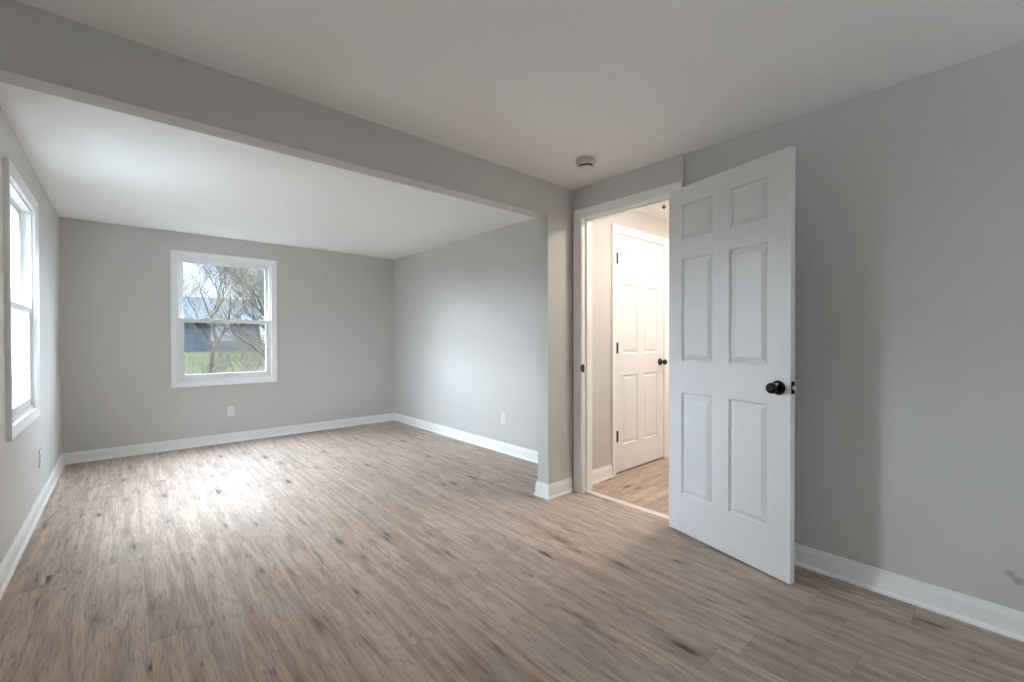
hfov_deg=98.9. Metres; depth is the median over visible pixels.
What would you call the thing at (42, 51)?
wall
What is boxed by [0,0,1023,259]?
ceiling
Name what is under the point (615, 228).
trim
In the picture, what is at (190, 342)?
house
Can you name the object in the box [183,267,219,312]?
bare tree
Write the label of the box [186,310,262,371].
bare shrub
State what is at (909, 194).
wall
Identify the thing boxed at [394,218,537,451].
wall
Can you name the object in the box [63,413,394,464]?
baseboard
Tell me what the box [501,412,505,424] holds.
wall outlet
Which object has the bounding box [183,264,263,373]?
bare tree
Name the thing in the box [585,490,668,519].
threshold
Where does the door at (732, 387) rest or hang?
in the wall at (909, 194)
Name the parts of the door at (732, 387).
knob, latch plate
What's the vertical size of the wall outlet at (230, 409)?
0.115 m
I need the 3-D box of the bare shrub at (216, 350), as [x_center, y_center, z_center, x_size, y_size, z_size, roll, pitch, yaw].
[-9.041,0.639,13.057,2.029,1.822,1.776,0,1,42]
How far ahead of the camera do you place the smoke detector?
2.73 m
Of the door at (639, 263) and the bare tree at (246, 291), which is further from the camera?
the bare tree at (246, 291)
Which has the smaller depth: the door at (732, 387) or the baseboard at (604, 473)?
the door at (732, 387)
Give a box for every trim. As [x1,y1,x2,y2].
[574,181,682,492]
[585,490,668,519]
[611,223,668,476]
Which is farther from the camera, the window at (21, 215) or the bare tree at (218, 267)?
the bare tree at (218, 267)
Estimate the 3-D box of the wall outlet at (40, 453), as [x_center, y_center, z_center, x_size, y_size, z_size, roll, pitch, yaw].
[-3.241,0.801,3.013,0.009,0.115,0.070,0,1,-41]
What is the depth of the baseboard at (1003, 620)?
1.90 m
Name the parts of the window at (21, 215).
sash, pane, sash, frame, pane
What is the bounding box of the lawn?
[184,345,264,374]
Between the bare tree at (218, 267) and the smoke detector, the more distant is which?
the bare tree at (218, 267)
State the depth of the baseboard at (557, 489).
3.23 m
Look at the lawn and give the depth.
23.85 m
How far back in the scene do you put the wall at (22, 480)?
2.90 m
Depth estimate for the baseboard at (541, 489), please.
3.19 m
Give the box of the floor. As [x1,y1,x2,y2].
[0,421,1023,681]
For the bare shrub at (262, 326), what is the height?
2.142 m
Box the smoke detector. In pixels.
[576,157,595,172]
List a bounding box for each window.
[3,157,39,441]
[170,249,277,387]
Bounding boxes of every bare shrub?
[184,338,239,374]
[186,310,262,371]
[196,316,264,372]
[215,353,264,372]
[221,326,264,371]
[237,325,264,369]
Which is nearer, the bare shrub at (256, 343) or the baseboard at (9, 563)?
the baseboard at (9, 563)
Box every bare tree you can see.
[183,263,253,356]
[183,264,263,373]
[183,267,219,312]
[186,266,264,358]
[189,263,263,318]
[191,265,264,328]
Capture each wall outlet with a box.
[39,449,41,467]
[227,406,233,416]
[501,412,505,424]
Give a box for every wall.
[0,0,668,483]
[0,107,61,563]
[59,217,394,453]
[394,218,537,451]
[573,42,1023,611]
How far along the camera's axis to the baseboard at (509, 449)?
4.81 m
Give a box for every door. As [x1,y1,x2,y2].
[616,234,666,472]
[669,146,795,583]
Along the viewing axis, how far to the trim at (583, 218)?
3.28 m
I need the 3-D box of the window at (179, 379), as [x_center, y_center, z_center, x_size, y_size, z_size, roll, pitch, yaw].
[-3.223,-0.243,4.942,1.003,1.440,0.171,0,1,-41]
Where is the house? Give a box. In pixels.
[183,297,262,351]
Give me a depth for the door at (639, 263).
3.94 m
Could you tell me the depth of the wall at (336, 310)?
4.65 m
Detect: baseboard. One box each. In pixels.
[0,454,64,599]
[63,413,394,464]
[394,413,537,463]
[533,481,547,499]
[548,477,573,499]
[592,465,612,484]
[794,543,1023,641]
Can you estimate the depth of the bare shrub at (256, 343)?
12.09 m
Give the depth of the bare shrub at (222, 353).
8.17 m
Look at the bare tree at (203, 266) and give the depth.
29.72 m
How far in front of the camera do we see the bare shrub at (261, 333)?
14.15 m
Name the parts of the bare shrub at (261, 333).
stem, stem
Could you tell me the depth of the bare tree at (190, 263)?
25.98 m
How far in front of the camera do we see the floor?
2.03 m

